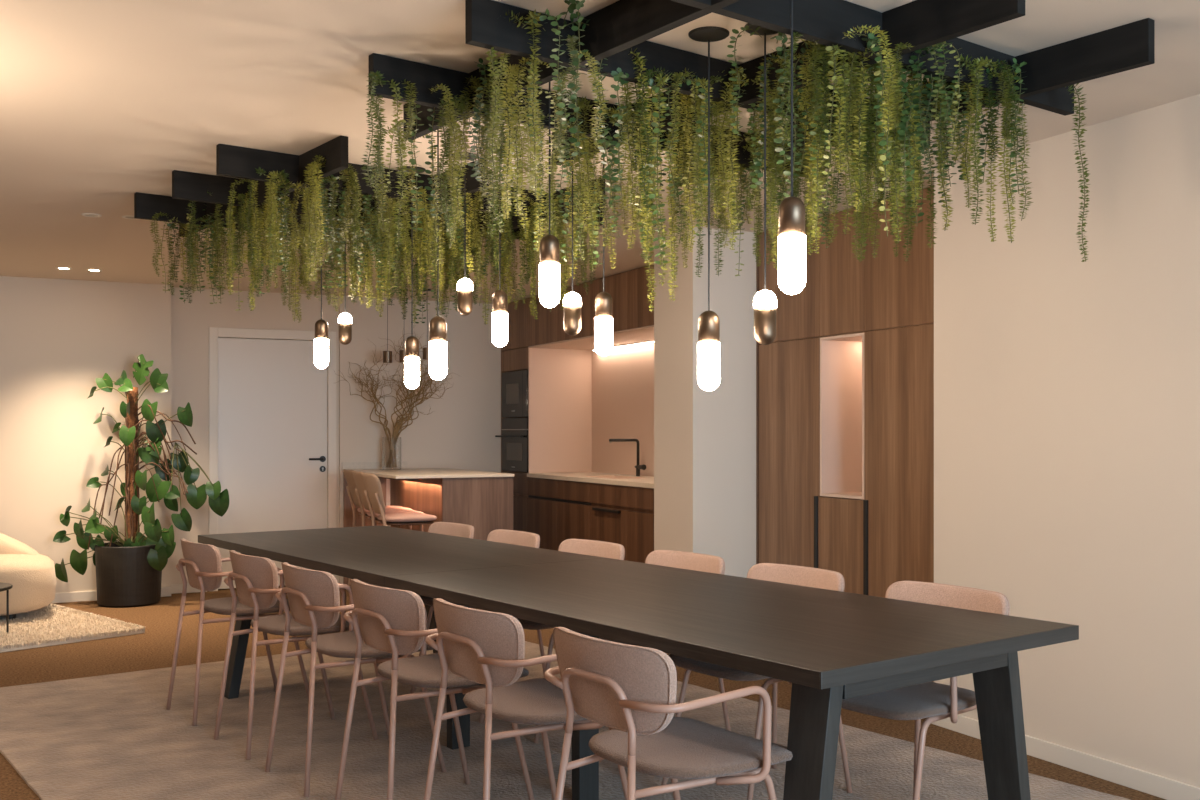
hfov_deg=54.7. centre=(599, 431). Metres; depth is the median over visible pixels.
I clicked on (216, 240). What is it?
trailing plant
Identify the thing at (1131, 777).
baseboard
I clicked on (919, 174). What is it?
trailing plant
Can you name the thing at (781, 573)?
dining chair
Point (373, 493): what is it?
bar stool
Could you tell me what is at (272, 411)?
door
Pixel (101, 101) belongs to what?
ceiling
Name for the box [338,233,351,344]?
pendant lamp
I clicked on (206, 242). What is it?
trailing plant
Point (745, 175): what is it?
trailing plant
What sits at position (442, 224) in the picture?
trailing plant
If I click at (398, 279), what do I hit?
trailing plant
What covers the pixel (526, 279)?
trailing plant
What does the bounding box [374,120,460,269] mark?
trailing plant
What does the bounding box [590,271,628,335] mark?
upper cabinet
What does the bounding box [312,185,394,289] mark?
trailing plant
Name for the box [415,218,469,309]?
trailing plant
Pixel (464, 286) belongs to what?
pendant lamp
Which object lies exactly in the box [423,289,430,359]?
pendant
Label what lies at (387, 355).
pendant
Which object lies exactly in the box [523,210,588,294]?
trailing plant
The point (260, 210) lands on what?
trailing plant
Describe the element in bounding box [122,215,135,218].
recessed light
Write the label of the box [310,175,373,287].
trailing plant
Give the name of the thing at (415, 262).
trailing plant
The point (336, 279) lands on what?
trailing plant
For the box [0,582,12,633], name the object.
side table
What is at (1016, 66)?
trailing plant
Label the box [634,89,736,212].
trailing plant
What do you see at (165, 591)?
baseboard
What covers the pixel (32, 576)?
sofa
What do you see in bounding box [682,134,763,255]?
trailing plant
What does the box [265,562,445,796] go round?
dining chair
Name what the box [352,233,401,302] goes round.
trailing plant
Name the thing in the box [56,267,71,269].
recessed light
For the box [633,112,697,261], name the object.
trailing plant
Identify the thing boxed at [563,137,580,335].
pendant lamp
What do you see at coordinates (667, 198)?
trailing plant
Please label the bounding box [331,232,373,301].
trailing plant
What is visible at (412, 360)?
pendant lamp
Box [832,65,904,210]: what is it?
trailing plant
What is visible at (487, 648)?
dining chair
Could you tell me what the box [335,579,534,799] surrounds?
dining chair
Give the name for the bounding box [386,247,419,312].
trailing plant
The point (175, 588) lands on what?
baseboard
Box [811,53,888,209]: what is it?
trailing plant
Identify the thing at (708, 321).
pendant lamp
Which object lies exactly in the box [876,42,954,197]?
trailing plant
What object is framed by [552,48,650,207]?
trailing plant
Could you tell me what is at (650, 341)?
strip light
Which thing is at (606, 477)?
sink
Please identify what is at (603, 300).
pendant lamp
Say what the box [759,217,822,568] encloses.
tall cabinet
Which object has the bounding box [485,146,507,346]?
pendant lamp
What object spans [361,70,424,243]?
trailing plant
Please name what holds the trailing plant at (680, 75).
hanging from the lattice at (611, 32)
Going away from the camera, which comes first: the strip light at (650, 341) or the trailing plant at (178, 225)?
the trailing plant at (178, 225)
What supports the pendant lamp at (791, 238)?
hanging from the ceiling
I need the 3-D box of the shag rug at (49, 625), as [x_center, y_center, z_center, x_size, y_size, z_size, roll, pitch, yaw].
[-4.260,1.277,7.156,1.580,0.044,2.392,0,0,41]
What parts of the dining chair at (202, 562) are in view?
leg, frame, leg, backrest, armrest, leg, armrest, seat, leg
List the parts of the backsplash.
panel, soffit panel, panel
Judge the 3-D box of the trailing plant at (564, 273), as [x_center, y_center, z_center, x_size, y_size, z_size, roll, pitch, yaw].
[-0.210,-0.859,5.648,0.208,0.482,0.325,0,0,30]
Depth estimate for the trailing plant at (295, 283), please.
6.01 m
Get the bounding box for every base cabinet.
[528,477,557,550]
[557,480,591,550]
[590,483,629,560]
[627,486,653,562]
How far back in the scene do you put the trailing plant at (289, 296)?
6.17 m
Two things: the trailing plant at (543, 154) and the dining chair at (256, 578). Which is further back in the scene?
the dining chair at (256, 578)
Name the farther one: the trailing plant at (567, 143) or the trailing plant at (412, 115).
the trailing plant at (567, 143)
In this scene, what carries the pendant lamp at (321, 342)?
hanging from the ceiling
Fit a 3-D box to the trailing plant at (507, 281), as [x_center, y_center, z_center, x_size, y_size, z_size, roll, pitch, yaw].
[-0.582,-0.828,6.120,0.244,0.522,0.215,0,0,-11]
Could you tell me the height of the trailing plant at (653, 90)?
0.641 m
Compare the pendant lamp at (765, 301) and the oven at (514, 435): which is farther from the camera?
the oven at (514, 435)
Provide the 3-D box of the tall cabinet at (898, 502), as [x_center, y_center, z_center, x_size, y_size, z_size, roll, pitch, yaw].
[1.800,0.069,5.728,0.692,2.463,0.708,0,0,-26]
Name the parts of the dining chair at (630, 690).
armrest, leg, frame, backrest, leg, leg, seat, armrest, leg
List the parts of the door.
handle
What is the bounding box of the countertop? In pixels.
[527,472,653,487]
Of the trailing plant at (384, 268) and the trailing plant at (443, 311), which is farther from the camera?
the trailing plant at (443, 311)
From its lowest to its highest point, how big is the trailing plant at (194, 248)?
0.432 m
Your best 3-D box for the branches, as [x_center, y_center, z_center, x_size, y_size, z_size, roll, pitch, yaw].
[-1.705,-0.293,9.767,1.062,1.191,0.624,0,0,-26]
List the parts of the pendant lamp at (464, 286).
lamp shade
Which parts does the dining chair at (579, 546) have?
leg, seat, leg, backrest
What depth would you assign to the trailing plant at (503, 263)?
6.16 m
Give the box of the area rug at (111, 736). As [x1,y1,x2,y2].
[0,641,1129,799]
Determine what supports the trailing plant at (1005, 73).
hanging from the lattice at (611, 32)
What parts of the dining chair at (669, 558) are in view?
seat, backrest, leg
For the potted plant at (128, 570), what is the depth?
8.70 m
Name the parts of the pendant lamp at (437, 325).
lamp shade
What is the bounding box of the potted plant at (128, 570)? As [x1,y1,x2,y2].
[53,354,228,607]
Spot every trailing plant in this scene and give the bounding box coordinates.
[149,212,219,294]
[171,223,224,303]
[179,224,238,282]
[183,216,243,310]
[186,192,258,294]
[192,225,230,303]
[194,204,264,280]
[205,209,263,310]
[212,204,301,283]
[225,167,309,292]
[232,190,269,295]
[238,217,298,296]
[252,196,299,277]
[252,204,279,291]
[259,183,329,264]
[264,235,312,321]
[265,171,339,281]
[289,237,331,320]
[290,170,358,270]
[297,239,343,304]
[298,201,338,279]
[299,231,342,300]
[302,155,362,266]
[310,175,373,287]
[311,204,362,298]
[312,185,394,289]
[327,232,370,303]
[331,218,383,310]
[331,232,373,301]
[336,204,409,288]
[350,216,397,310]
[351,183,431,298]
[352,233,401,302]
[358,210,404,307]
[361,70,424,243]
[366,241,427,325]
[372,200,440,286]
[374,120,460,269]
[374,223,395,301]
[381,236,425,322]
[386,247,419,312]
[390,223,436,288]
[394,245,457,310]
[399,186,440,284]
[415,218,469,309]
[416,198,469,293]
[418,239,460,314]
[420,198,462,275]
[422,236,459,289]
[425,101,523,218]
[431,84,498,246]
[432,234,484,314]
[441,241,471,316]
[442,174,498,272]
[447,233,496,287]
[452,194,506,286]
[457,232,506,292]
[460,58,509,177]
[470,102,529,236]
[470,228,513,324]
[477,219,512,305]
[484,0,611,196]
[486,35,608,215]
[486,231,530,310]
[488,222,564,319]
[492,195,541,273]
[493,64,557,231]
[502,106,598,250]
[517,203,568,309]
[519,113,621,254]
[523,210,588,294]
[524,208,571,298]
[533,146,599,277]
[545,191,599,268]
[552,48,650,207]
[553,212,595,294]
[560,133,661,268]
[570,97,648,259]
[587,106,647,234]
[610,66,714,285]
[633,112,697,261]
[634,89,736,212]
[634,130,679,311]
[660,68,722,217]
[664,125,711,240]
[667,160,731,276]
[682,67,741,227]
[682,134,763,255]
[682,159,763,275]
[715,68,782,249]
[727,26,845,188]
[729,167,789,233]
[743,84,824,268]
[752,45,875,172]
[755,152,830,258]
[762,162,833,264]
[771,91,853,234]
[776,114,839,254]
[777,25,898,236]
[801,130,883,258]
[808,52,918,180]
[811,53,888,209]
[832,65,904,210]
[841,33,965,211]
[850,114,950,261]
[851,125,916,260]
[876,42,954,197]
[876,142,917,256]
[888,47,947,242]
[888,54,984,224]
[889,75,956,224]
[916,99,972,230]
[931,60,1024,182]
[958,56,1011,188]
[983,58,1089,261]
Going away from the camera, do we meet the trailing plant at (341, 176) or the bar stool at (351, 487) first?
the trailing plant at (341, 176)
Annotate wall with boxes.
[0,276,500,592]
[339,296,407,583]
[934,94,1199,787]
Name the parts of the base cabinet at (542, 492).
drawer, door, grip rail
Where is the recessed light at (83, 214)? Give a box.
[81,213,101,216]
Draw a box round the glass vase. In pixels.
[382,437,400,469]
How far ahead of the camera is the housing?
10.22 m
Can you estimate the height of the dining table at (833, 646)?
0.738 m
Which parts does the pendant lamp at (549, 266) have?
lamp shade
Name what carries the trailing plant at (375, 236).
hanging from the lattice at (237, 162)
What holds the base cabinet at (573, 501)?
on the floor
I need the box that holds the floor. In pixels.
[0,584,1165,799]
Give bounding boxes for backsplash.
[528,325,653,475]
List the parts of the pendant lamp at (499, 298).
lamp shade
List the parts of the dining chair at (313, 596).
leg, frame, leg, backrest, armrest, leg, armrest, seat, leg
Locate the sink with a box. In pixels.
[585,476,641,478]
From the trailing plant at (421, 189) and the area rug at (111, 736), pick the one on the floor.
the area rug at (111, 736)
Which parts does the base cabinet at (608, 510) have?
bar handle, drawer, door, gap rail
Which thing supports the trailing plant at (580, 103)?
hanging from the lattice at (611, 32)
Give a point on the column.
(705, 441)
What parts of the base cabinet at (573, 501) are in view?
drawer, door, grip rail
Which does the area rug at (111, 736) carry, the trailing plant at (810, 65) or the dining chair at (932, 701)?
the dining chair at (932, 701)
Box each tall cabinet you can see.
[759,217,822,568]
[820,208,867,593]
[863,187,933,681]
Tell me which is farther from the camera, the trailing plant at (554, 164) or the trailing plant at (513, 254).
the trailing plant at (513, 254)
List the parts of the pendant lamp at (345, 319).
lamp shade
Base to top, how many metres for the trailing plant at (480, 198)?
0.444 m
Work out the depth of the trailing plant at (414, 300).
6.51 m
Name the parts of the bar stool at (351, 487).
leg, backrest, seat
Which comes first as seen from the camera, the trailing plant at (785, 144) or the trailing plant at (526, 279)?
the trailing plant at (785, 144)
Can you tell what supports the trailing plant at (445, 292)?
hanging from the lattice at (237, 162)
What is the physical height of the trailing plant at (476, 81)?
0.348 m
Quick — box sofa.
[0,533,55,620]
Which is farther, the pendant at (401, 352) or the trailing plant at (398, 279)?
the pendant at (401, 352)
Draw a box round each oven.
[495,418,527,471]
[502,370,527,417]
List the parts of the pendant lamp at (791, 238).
lamp shade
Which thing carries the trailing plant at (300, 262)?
hanging from the lattice at (237, 162)
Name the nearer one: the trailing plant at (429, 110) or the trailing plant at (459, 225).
the trailing plant at (429, 110)
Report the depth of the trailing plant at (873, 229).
4.20 m
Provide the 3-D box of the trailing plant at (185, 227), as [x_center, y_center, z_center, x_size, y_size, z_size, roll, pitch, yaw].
[-2.015,-0.946,6.009,0.291,0.373,0.237,0,0,-9]
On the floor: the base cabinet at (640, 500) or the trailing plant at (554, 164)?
the base cabinet at (640, 500)
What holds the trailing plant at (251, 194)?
hanging from the lattice at (237, 162)
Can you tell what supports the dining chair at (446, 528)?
on the area rug at (111, 736)
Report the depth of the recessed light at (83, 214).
6.22 m
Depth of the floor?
6.54 m
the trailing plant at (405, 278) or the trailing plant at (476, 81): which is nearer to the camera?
the trailing plant at (476, 81)
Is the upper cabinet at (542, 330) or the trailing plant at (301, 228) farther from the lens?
the upper cabinet at (542, 330)
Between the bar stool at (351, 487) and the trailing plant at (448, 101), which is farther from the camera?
the bar stool at (351, 487)
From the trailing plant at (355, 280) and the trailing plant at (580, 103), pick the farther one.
the trailing plant at (355, 280)
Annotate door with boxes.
[209,327,335,590]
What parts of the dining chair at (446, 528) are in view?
backrest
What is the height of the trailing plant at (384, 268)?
0.494 m
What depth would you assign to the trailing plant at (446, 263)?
6.46 m
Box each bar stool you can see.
[343,469,411,586]
[352,471,422,529]
[361,473,436,530]
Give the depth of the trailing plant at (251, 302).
5.49 m
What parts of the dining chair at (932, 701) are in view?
seat, leg, leg, backrest, armrest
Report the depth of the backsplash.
10.02 m
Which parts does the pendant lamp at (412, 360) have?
lamp shade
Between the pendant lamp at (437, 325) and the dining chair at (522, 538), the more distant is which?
the dining chair at (522, 538)
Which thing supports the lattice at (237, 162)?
attached to the ceiling
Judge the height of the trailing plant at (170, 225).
0.392 m
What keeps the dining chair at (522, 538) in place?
on the area rug at (111, 736)
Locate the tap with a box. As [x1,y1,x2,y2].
[609,439,645,475]
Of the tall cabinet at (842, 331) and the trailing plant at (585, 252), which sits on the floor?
the tall cabinet at (842, 331)
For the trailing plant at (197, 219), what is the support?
hanging from the lattice at (237, 162)
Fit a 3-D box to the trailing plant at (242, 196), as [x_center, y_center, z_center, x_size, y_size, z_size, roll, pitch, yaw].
[-1.697,-0.873,5.341,0.316,0.472,0.302,0,0,17]
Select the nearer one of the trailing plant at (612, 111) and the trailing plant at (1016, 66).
the trailing plant at (1016, 66)
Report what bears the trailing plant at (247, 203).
hanging from the lattice at (237, 162)
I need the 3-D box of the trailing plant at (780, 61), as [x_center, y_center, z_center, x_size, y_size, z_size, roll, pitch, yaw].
[0.641,-0.921,3.329,0.267,0.409,0.381,0,0,-26]
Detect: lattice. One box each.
[134,135,604,256]
[369,0,1154,184]
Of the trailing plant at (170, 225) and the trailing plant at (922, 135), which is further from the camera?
the trailing plant at (170, 225)
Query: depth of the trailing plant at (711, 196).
4.73 m
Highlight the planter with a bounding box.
[95,542,161,607]
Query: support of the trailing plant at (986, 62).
hanging from the lattice at (611, 32)
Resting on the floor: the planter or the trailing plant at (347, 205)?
the planter
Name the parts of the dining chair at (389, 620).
leg, frame, armrest, backrest, leg, leg, armrest, seat, leg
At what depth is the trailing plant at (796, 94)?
3.86 m
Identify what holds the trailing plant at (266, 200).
hanging from the lattice at (237, 162)
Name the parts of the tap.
spout, lever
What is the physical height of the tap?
0.300 m
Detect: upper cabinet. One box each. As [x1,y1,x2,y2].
[528,295,557,345]
[557,281,589,340]
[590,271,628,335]
[627,264,653,328]
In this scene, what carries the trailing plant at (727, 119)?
hanging from the lattice at (611, 32)
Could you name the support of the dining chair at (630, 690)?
on the area rug at (111, 736)
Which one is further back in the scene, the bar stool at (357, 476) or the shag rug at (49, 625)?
the bar stool at (357, 476)
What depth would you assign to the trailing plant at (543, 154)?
3.93 m
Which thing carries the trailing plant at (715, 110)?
hanging from the lattice at (611, 32)
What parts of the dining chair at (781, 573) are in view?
leg, seat, leg, leg, backrest, leg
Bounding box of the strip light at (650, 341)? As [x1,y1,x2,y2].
[593,340,653,350]
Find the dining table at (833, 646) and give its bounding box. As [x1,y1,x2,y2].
[198,525,1078,799]
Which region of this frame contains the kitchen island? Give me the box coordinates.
[342,461,513,583]
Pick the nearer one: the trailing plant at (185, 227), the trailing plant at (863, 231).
the trailing plant at (863, 231)
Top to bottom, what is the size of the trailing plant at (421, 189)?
0.456 m
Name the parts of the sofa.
backrest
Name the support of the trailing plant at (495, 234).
hanging from the lattice at (237, 162)
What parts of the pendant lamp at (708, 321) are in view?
lamp shade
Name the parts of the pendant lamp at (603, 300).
lamp shade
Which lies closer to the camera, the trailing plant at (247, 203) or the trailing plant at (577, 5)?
the trailing plant at (577, 5)
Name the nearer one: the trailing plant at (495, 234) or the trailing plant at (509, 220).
the trailing plant at (495, 234)
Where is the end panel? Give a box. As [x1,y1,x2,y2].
[756,233,761,563]
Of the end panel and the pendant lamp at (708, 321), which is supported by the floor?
the end panel
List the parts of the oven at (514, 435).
handle, panel, control panel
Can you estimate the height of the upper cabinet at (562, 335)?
0.424 m
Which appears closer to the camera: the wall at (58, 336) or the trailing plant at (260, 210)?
the trailing plant at (260, 210)
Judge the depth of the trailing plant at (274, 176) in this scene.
4.82 m
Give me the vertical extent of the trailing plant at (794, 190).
0.437 m
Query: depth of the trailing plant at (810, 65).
3.17 m
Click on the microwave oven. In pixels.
(515, 383)
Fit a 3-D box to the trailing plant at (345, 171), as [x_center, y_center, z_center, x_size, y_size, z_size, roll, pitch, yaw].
[-1.160,-0.889,4.900,0.259,0.419,0.333,0,0,-26]
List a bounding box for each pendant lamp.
[314,189,328,368]
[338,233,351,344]
[404,166,425,388]
[429,129,446,379]
[452,152,474,315]
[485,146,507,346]
[539,82,559,307]
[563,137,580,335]
[595,165,612,355]
[688,26,728,390]
[744,23,777,344]
[778,0,805,294]
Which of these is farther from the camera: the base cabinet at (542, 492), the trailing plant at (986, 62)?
the base cabinet at (542, 492)
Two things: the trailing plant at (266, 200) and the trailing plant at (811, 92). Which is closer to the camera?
the trailing plant at (811, 92)
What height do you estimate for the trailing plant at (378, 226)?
0.499 m
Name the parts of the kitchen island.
panel, rail, panel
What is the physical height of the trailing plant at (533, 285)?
0.532 m
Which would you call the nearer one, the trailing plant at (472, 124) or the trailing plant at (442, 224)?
the trailing plant at (472, 124)
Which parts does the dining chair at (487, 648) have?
armrest, leg, frame, backrest, leg, leg, seat, armrest, leg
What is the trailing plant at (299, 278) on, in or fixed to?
hanging from the lattice at (237, 162)
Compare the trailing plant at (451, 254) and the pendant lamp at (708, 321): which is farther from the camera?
the trailing plant at (451, 254)
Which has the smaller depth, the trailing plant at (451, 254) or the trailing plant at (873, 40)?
the trailing plant at (873, 40)
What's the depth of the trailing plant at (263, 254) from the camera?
5.44 m
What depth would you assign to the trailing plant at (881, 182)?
4.22 m
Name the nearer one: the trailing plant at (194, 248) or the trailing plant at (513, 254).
the trailing plant at (194, 248)
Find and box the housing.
[501,298,567,531]
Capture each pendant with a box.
[383,291,391,362]
[399,289,407,361]
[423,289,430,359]
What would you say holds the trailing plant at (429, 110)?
hanging from the lattice at (611, 32)
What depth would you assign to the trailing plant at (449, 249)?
6.30 m
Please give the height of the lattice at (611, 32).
0.123 m
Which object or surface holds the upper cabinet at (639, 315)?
attached to the wall
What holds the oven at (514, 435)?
in the housing
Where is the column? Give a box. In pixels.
[654,227,755,577]
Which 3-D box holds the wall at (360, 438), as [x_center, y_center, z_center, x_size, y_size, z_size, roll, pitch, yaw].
[-1.959,0.068,10.052,0.600,2.465,0.029,0,0,-26]
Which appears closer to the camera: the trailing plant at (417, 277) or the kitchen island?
the trailing plant at (417, 277)
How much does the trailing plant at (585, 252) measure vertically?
0.452 m
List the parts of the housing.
filler panel, drawer, door, door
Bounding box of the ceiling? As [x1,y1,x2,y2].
[0,0,1199,303]
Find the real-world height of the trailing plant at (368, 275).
0.493 m
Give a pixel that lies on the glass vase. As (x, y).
(391, 446)
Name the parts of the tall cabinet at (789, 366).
door, door, grip handle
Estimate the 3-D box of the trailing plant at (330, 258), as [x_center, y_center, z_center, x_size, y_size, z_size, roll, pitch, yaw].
[-1.479,-0.891,6.123,0.215,0.382,0.266,0,0,-26]
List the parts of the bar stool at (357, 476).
leg, backrest, seat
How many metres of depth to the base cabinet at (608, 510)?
8.60 m
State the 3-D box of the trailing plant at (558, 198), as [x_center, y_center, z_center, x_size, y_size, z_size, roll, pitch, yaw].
[-0.133,-0.956,5.446,0.270,0.372,0.241,0,0,2]
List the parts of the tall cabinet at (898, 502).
grip handle, door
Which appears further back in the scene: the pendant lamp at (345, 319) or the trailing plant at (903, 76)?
the pendant lamp at (345, 319)
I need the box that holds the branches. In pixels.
[334,332,461,436]
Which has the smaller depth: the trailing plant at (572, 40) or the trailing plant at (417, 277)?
the trailing plant at (572, 40)
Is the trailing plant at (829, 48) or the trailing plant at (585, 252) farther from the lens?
the trailing plant at (585, 252)
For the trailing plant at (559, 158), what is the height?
0.499 m
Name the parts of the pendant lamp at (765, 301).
lamp shade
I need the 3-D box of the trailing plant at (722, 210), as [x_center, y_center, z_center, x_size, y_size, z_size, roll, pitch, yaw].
[0.495,-0.872,4.571,0.358,0.500,0.208,0,0,-7]
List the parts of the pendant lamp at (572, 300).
lamp shade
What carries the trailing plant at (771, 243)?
hanging from the lattice at (611, 32)
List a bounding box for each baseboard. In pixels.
[51,587,170,602]
[171,583,206,593]
[932,714,1199,799]
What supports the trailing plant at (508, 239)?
hanging from the lattice at (237, 162)
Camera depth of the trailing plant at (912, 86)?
3.43 m
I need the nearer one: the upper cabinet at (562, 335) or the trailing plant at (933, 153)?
the trailing plant at (933, 153)
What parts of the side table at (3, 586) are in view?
leg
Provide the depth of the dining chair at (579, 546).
5.19 m
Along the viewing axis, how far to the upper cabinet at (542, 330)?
9.74 m
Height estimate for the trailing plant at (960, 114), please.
0.424 m
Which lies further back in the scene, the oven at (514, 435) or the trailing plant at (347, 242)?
the oven at (514, 435)
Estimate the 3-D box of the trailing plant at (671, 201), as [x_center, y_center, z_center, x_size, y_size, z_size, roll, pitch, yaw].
[0.197,-0.784,4.274,0.191,0.668,0.208,0,0,15]
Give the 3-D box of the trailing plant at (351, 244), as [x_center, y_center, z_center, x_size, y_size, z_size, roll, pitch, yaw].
[-1.276,-0.867,5.607,0.259,0.466,0.136,0,0,6]
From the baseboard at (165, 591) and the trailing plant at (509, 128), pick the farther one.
the baseboard at (165, 591)
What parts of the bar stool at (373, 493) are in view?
leg, backrest, leg, seat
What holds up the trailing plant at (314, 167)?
hanging from the lattice at (237, 162)
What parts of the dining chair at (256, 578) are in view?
leg, frame, leg, armrest, backrest, leg, armrest, seat, leg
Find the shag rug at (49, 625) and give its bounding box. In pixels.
[0,603,144,652]
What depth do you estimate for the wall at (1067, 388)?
4.42 m
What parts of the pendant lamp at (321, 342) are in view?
lamp shade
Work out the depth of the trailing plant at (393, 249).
5.83 m
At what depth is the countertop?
9.20 m
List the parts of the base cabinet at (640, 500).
drawer, door, gap rail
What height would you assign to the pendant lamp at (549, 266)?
0.765 m
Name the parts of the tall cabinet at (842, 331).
door, door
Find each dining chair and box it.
[166,539,314,725]
[214,550,377,759]
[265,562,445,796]
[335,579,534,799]
[360,522,473,664]
[410,529,545,693]
[424,598,627,799]
[479,539,624,742]
[544,627,792,799]
[599,550,730,730]
[661,563,851,799]
[841,581,1009,799]
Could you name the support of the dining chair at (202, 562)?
on the area rug at (111, 736)
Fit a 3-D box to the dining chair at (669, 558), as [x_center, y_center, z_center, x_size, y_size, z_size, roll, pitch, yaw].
[0.200,0.894,4.628,0.556,0.794,0.529,0,0,-37]
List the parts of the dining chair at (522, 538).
leg, seat, backrest, leg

